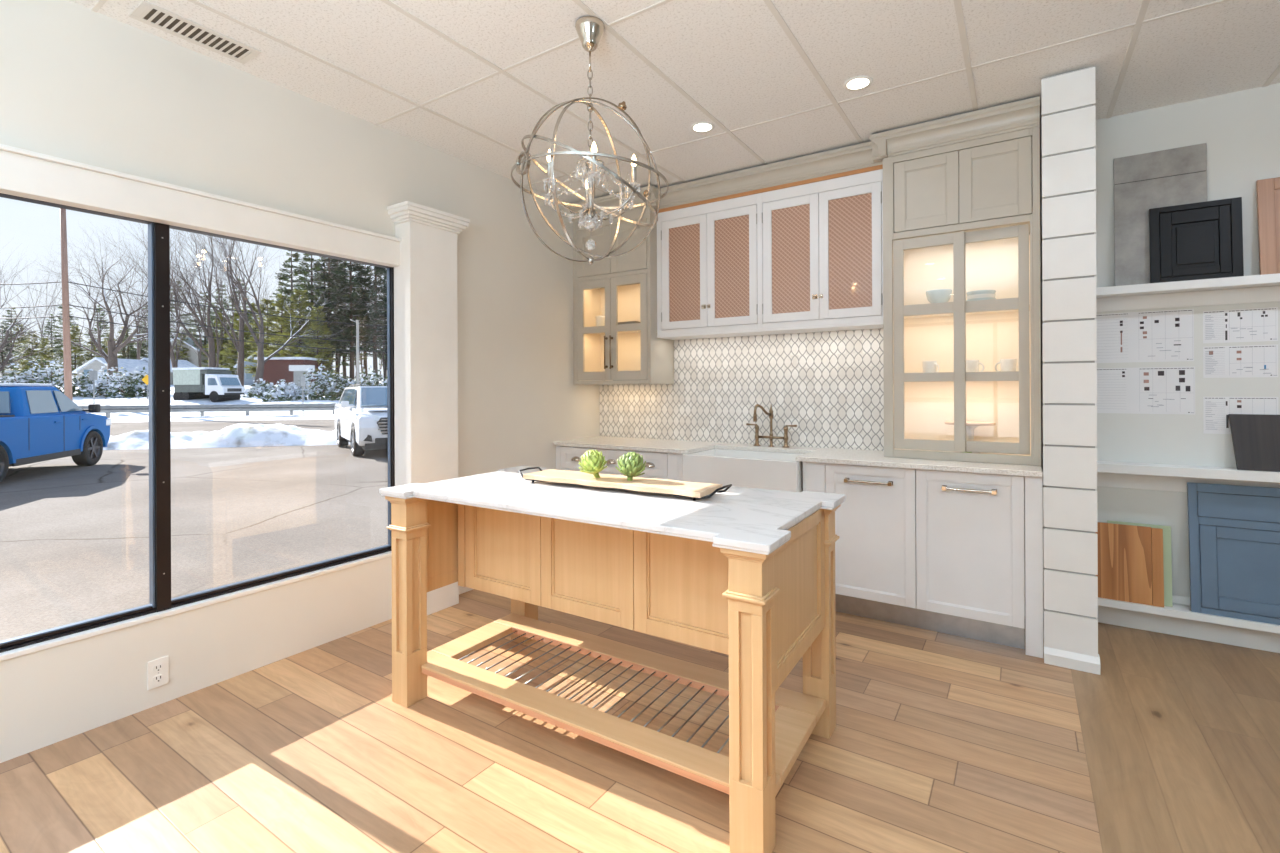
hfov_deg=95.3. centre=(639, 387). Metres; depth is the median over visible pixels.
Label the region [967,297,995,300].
bowl
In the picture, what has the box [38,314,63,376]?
pine tree
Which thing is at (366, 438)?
fog lamp
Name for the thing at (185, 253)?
bare tree
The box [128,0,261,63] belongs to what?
ceiling vent
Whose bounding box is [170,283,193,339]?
pine tree
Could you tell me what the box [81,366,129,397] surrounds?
shrub
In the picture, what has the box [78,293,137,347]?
bare tree
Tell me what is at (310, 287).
pine tree
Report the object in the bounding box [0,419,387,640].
ground
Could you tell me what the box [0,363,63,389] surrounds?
shrub
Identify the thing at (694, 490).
serving board
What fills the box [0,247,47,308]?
bare tree
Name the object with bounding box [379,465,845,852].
kitchen island
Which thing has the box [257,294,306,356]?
pine tree
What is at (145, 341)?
pine tree
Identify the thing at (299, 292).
pine tree
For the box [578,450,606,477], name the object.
artichoke
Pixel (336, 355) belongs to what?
pine tree
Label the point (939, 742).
floor
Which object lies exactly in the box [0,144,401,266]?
trim
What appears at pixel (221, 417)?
ground
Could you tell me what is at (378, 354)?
pine tree
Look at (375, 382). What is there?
shrub
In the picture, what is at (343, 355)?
pine tree
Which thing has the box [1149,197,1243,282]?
sample
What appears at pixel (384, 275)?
pine tree
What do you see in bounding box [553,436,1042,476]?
countertop
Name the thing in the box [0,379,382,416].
snowy ground
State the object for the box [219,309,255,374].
pine tree
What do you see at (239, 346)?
bare tree
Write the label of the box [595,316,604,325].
cup
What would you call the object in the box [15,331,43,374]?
pine tree
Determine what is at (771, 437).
bridge faucet
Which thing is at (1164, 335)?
sheet
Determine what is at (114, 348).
bare tree
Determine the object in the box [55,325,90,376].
pine tree
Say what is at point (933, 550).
base cabinet
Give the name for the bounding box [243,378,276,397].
shrub
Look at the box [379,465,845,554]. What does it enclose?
island countertop
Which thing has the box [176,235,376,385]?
bare tree
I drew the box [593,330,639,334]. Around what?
shelf
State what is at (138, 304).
bare tree
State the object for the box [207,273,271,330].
bare tree
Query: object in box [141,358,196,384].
house
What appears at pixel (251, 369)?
pine tree
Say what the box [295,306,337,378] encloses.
pine tree
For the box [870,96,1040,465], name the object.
display cabinet
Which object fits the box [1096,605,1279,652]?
baseboard
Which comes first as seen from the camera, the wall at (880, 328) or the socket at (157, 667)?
the socket at (157, 667)
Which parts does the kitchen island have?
leg, panel, shelf rod, shelf rod, door, shelf rod, shelf rod, shelf rod, leg, shelf rod, shelf rod, shelf rod, shelf rod, shelf rod, shelf rod, door, shelf rod, shelf rod, shelf rod, shelf frame, shelf rod, shelf rod, shelf rod, shelf rod, shelf rod, door, shelf rod, shelf rod, shelf rod, shelf rod, leg, panel, leg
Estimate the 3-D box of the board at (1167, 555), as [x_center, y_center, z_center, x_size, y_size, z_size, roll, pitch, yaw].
[2.745,0.960,3.211,0.268,0.426,0.046,0,0,33]
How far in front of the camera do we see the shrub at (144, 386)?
50.08 m
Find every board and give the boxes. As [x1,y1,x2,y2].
[519,467,731,500]
[1107,520,1172,606]
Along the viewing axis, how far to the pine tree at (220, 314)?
83.55 m
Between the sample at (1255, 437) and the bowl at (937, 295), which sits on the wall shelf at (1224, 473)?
the sample at (1255, 437)
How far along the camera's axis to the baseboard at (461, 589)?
3.87 m
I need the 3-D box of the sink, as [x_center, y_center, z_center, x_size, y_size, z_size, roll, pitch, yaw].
[0.744,0.566,3.928,0.787,0.243,0.475,0,0,33]
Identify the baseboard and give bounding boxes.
[459,586,472,594]
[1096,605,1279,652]
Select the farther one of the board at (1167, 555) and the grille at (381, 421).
the grille at (381, 421)
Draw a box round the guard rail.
[79,403,335,417]
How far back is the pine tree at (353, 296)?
63.56 m
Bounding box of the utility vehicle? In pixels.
[334,384,387,455]
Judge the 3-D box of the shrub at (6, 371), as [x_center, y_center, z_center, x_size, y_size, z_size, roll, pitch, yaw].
[-51.320,-0.385,47.847,3.299,2.894,3.136,0,0,3]
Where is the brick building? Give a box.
[254,357,328,387]
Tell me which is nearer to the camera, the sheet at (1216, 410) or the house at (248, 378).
the sheet at (1216, 410)
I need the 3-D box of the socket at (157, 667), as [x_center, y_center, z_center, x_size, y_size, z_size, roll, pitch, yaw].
[-2.072,1.202,2.511,0.004,0.027,0.034,0,0,33]
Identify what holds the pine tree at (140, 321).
on the snowy ground at (80, 401)
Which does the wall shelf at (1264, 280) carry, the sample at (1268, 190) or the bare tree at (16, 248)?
the sample at (1268, 190)
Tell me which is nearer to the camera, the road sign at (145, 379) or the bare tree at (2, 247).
the road sign at (145, 379)
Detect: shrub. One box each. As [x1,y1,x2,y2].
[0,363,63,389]
[0,367,38,386]
[19,359,76,395]
[63,369,105,396]
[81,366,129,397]
[100,367,146,398]
[123,366,171,396]
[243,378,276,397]
[260,379,306,401]
[273,382,306,400]
[297,364,334,399]
[312,365,347,400]
[335,372,366,399]
[355,365,386,385]
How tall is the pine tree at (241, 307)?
15.558 m
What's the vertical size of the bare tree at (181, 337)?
15.750 m
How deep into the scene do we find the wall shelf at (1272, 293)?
3.17 m
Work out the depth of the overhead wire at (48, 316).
41.59 m
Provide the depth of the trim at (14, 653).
2.56 m
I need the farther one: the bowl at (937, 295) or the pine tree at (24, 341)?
the pine tree at (24, 341)
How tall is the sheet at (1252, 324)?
0.172 m
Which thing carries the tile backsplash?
attached to the wall at (880, 328)
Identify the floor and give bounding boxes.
[0,589,1279,852]
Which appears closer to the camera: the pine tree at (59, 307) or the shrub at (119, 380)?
the shrub at (119, 380)
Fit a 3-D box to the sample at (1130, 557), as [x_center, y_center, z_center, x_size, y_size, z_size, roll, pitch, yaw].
[2.689,0.965,3.215,0.290,0.416,0.050,0,0,33]
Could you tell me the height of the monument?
2.750 m
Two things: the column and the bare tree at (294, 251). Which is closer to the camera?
the column
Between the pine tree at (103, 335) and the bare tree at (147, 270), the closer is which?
the bare tree at (147, 270)
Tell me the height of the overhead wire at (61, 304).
0.753 m
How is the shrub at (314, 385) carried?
on the snowy ground at (80, 401)
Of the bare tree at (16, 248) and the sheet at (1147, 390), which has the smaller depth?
the sheet at (1147, 390)
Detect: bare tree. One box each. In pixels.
[0,228,201,388]
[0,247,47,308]
[0,248,31,322]
[0,294,61,371]
[1,255,73,367]
[78,221,244,367]
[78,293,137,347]
[86,226,189,359]
[98,303,142,355]
[105,223,279,386]
[123,245,224,337]
[123,270,200,338]
[128,304,147,355]
[134,240,201,367]
[135,269,217,367]
[170,244,254,367]
[174,253,215,366]
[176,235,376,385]
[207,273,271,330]
[224,270,273,336]
[238,249,297,341]
[274,251,355,363]
[275,255,338,354]
[284,259,368,380]
[321,258,385,379]
[359,274,386,385]
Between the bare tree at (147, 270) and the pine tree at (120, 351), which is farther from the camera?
the pine tree at (120, 351)
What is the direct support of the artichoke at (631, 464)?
on the serving board at (694, 490)
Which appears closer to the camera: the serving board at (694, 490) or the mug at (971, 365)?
the serving board at (694, 490)
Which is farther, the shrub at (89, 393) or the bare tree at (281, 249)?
the bare tree at (281, 249)
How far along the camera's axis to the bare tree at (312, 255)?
69.49 m
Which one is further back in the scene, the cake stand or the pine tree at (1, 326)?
the pine tree at (1, 326)
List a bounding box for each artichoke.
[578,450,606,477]
[615,452,645,480]
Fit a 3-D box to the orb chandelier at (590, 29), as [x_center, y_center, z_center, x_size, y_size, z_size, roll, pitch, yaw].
[-0.208,-1.025,2.450,0.654,1.004,0.665,0,0,33]
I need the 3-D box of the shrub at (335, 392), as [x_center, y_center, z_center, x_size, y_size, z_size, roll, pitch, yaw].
[-24.975,-0.261,48.041,3.174,3.214,3.161,0,0,33]
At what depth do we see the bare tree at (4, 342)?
49.96 m
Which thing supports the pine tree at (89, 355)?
on the snowy ground at (80, 401)
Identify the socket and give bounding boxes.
[154,664,162,671]
[154,674,162,681]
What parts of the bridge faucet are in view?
spout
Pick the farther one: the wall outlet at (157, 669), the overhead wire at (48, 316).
the overhead wire at (48, 316)
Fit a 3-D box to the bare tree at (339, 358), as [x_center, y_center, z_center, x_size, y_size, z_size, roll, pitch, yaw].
[-36.048,-9.991,70.488,8.861,20.055,10.901,0,0,44]
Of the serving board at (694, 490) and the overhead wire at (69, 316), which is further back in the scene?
the overhead wire at (69, 316)
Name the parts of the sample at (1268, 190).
panel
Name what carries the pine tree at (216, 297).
on the snowy ground at (80, 401)
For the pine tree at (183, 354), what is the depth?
85.75 m
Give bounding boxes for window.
[0,193,394,652]
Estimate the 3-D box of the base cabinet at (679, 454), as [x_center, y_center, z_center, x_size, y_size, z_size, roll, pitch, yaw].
[0.793,0.900,4.034,0.900,0.904,0.624,0,0,33]
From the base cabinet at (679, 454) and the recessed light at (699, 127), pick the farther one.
the base cabinet at (679, 454)
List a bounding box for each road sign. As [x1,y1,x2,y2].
[89,370,96,403]
[142,375,147,398]
[299,376,304,413]
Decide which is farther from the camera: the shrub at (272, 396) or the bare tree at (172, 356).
the bare tree at (172, 356)
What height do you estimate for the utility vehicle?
1.790 m
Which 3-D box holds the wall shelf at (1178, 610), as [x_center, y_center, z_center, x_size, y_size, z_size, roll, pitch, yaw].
[3.509,1.189,2.708,2.304,0.038,0.130,0,0,33]
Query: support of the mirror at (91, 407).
on the pickup truck at (38, 424)
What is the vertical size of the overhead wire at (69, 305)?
2.716 m
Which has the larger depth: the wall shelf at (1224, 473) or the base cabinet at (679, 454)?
the base cabinet at (679, 454)
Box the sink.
[682,449,802,491]
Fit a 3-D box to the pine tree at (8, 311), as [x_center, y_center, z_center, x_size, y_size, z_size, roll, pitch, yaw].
[-90.374,-6.250,84.123,4.768,10.921,4.224,0,0,-33]
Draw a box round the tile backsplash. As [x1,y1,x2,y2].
[599,329,883,450]
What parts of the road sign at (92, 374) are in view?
sign plate, post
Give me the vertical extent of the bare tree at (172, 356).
15.317 m
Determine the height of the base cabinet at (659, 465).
0.904 m
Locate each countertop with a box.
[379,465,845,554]
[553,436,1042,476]
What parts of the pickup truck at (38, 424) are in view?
wheel arch trim, sill trim, wheel arch trim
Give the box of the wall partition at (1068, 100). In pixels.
[1040,67,1099,674]
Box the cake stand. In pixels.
[945,421,994,452]
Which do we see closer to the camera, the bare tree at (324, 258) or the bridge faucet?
the bridge faucet
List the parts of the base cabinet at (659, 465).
cup pull, cup pull, cup pull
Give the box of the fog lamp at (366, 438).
[363,435,371,441]
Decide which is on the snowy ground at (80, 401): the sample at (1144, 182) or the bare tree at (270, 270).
the bare tree at (270, 270)
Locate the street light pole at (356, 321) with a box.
[350,319,359,384]
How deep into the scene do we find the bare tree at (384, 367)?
70.64 m
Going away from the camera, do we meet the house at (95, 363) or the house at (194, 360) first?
the house at (95, 363)
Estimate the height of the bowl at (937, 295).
0.085 m
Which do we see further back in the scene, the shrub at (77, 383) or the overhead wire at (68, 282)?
the shrub at (77, 383)
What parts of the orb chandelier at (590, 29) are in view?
arm, arm, stem rod, crystal crown, lamp shade, arm, bulb, arm, arm, pivot knob, pivot knob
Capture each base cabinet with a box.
[556,445,677,480]
[678,453,806,490]
[807,462,1042,657]
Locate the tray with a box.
[618,321,639,324]
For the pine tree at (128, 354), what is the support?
on the snowy ground at (80, 401)
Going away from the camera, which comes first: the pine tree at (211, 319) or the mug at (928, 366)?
the mug at (928, 366)
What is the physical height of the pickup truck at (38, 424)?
1.800 m
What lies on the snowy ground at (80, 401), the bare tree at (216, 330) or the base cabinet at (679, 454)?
the bare tree at (216, 330)
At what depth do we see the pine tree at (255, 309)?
87.42 m
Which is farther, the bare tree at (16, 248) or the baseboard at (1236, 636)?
the bare tree at (16, 248)
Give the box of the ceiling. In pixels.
[69,0,1279,203]
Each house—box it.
[72,357,147,384]
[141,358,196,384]
[170,337,224,367]
[233,352,256,384]
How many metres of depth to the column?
3.49 m
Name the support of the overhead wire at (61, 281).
attached to the utility pole at (63, 228)
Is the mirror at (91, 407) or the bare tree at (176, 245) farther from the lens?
the bare tree at (176, 245)
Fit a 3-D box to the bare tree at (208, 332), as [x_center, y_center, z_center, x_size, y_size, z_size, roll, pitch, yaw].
[-47.492,-10.507,57.719,12.368,22.175,15.896,0,0,-2]
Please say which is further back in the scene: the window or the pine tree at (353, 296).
the pine tree at (353, 296)
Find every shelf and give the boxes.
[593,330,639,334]
[904,302,1029,318]
[1096,273,1279,297]
[1097,461,1279,482]
[1098,597,1279,633]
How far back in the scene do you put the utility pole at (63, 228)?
41.87 m
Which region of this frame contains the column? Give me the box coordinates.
[387,201,469,614]
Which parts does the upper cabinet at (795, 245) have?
door, lattice panel, lattice panel, door, crown, door, lattice panel, lattice panel, door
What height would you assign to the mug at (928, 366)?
0.090 m
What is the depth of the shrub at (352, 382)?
48.82 m
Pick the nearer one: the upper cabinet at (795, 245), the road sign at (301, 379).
the upper cabinet at (795, 245)
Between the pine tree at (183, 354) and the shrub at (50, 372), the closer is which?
the shrub at (50, 372)
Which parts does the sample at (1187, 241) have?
door frame, raised panel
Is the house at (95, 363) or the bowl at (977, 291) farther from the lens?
the house at (95, 363)
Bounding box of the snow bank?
[103,423,349,449]
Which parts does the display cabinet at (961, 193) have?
panel door, sliding door, crown, panel door, sliding door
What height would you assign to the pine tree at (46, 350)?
6.328 m
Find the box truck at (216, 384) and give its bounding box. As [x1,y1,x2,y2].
[172,367,244,401]
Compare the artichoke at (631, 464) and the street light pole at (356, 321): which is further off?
the street light pole at (356, 321)
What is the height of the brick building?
3.750 m
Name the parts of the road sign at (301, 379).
sign plate, post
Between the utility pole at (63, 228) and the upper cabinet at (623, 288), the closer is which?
the upper cabinet at (623, 288)
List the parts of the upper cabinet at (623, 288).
glass door, panel door, handle, handle, frame, crown, panel door, glass door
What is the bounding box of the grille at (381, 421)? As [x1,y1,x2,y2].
[377,417,386,433]
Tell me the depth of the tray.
4.64 m
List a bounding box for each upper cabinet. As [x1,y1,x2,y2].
[568,185,673,384]
[656,141,882,339]
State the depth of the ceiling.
2.74 m
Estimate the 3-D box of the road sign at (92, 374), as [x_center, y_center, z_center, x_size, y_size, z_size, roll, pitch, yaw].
[-34.610,0.313,36.948,0.080,2.896,0.500,0,0,0]
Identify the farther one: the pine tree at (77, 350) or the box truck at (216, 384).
the pine tree at (77, 350)
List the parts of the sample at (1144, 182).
drawer panel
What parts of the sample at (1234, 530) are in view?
drawer, door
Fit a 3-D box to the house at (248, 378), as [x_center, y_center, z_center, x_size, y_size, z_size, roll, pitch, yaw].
[-46.640,-2.265,74.998,9.137,4.900,9.137,0,0,33]
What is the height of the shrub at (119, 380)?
2.841 m
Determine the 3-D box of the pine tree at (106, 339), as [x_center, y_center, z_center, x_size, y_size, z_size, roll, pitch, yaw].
[-79.868,-4.517,87.885,3.914,7.305,3.951,0,0,2]
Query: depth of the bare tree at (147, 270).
80.75 m
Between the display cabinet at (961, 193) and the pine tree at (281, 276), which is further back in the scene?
the pine tree at (281, 276)
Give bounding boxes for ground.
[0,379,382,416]
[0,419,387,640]
[108,414,333,421]
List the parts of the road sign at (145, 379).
sign plate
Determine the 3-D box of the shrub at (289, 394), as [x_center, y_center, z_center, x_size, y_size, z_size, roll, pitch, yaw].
[-28.102,0.387,47.088,2.422,1.773,2.284,0,0,-19]
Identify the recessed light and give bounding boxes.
[691,122,713,132]
[843,76,872,90]
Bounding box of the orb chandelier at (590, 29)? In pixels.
[511,16,668,264]
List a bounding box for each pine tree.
[0,308,32,373]
[0,325,21,381]
[5,324,35,374]
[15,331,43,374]
[29,337,59,376]
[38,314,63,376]
[52,304,82,367]
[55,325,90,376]
[78,339,97,364]
[84,305,114,359]
[94,334,120,357]
[114,326,136,358]
[118,328,136,358]
[129,321,147,359]
[130,306,147,358]
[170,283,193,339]
[174,333,189,360]
[185,292,225,362]
[201,312,236,372]
[206,285,237,364]
[219,279,256,363]
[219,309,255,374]
[237,303,269,362]
[244,299,286,376]
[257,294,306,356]
[266,250,308,349]
[272,289,328,356]
[283,254,344,357]
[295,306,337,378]
[304,256,352,370]
[308,257,334,369]
[319,261,383,385]
[323,258,360,380]
[327,260,367,378]
[347,266,386,385]
[355,265,385,381]
[368,274,386,379]
[370,295,386,369]
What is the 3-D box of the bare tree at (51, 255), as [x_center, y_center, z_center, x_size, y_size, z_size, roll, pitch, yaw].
[-94.658,-11.823,93.117,12.158,22.035,12.845,0,0,23]
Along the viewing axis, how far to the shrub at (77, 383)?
49.41 m
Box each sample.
[1096,522,1163,606]
[1113,143,1206,285]
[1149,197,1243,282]
[1187,482,1279,624]
[1228,414,1279,471]
[1256,177,1279,274]
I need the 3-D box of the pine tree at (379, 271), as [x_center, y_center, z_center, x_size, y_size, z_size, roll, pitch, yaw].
[-29.620,-8.976,66.367,6.484,18.821,6.588,0,0,-40]
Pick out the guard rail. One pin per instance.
(201, 408)
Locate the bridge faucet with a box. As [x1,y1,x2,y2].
[746,404,796,447]
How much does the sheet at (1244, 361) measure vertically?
0.166 m
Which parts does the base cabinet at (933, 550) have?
bar pull, door, bar pull, door, panel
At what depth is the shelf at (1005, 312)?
3.55 m
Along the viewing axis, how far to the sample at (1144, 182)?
3.22 m
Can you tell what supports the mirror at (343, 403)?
attached to the utility vehicle
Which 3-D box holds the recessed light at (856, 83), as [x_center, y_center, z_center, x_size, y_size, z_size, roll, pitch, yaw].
[1.097,-1.531,2.936,0.140,0.006,0.140,0,0,33]
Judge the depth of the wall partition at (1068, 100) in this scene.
2.81 m
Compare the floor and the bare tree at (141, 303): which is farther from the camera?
the bare tree at (141, 303)
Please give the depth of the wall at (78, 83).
2.85 m
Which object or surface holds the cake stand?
in the display cabinet at (961, 193)
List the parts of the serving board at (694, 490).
handle, iron rail, handle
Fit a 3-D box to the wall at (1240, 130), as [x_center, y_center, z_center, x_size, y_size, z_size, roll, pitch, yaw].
[5.055,-0.110,1.889,6.210,2.885,0.200,0,0,33]
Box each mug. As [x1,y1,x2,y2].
[922,361,939,372]
[966,360,983,371]
[994,359,1016,371]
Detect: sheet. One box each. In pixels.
[1095,309,1193,362]
[1095,367,1194,414]
[1203,307,1277,342]
[1203,344,1277,377]
[1203,397,1278,433]
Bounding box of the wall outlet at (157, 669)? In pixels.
[147,656,168,689]
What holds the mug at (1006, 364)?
on the display cabinet at (961, 193)
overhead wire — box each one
[0,281,61,284]
[0,316,60,318]
[1,304,61,307]
[68,282,386,326]
[69,305,386,343]
[69,316,386,352]
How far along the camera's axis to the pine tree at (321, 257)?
79.71 m
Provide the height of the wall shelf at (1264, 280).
0.045 m
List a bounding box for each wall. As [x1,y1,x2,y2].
[0,0,599,762]
[607,328,1024,584]
[1094,83,1279,605]
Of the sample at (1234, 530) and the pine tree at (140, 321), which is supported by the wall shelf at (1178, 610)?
the sample at (1234, 530)
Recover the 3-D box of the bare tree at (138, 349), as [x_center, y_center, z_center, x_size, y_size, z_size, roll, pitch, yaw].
[-59.679,-10.682,70.075,11.790,21.367,12.456,0,0,29]
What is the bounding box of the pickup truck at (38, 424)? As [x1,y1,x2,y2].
[0,383,110,482]
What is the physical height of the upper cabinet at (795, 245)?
1.125 m
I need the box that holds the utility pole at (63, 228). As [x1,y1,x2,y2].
[60,208,72,400]
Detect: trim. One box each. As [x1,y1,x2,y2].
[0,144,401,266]
[0,551,391,661]
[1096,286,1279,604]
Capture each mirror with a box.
[83,404,99,411]
[341,401,353,406]
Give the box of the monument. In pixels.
[289,365,314,393]
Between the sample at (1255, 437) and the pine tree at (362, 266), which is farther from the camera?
the pine tree at (362, 266)
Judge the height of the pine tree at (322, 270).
18.278 m
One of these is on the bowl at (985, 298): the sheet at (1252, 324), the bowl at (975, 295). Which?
the bowl at (975, 295)
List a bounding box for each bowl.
[926,289,951,302]
[966,290,995,295]
[967,294,995,299]
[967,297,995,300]
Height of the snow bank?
0.689 m
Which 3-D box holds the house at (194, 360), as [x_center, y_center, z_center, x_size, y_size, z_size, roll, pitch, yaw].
[-68.091,-4.043,88.997,9.137,7.000,9.137,0,0,33]

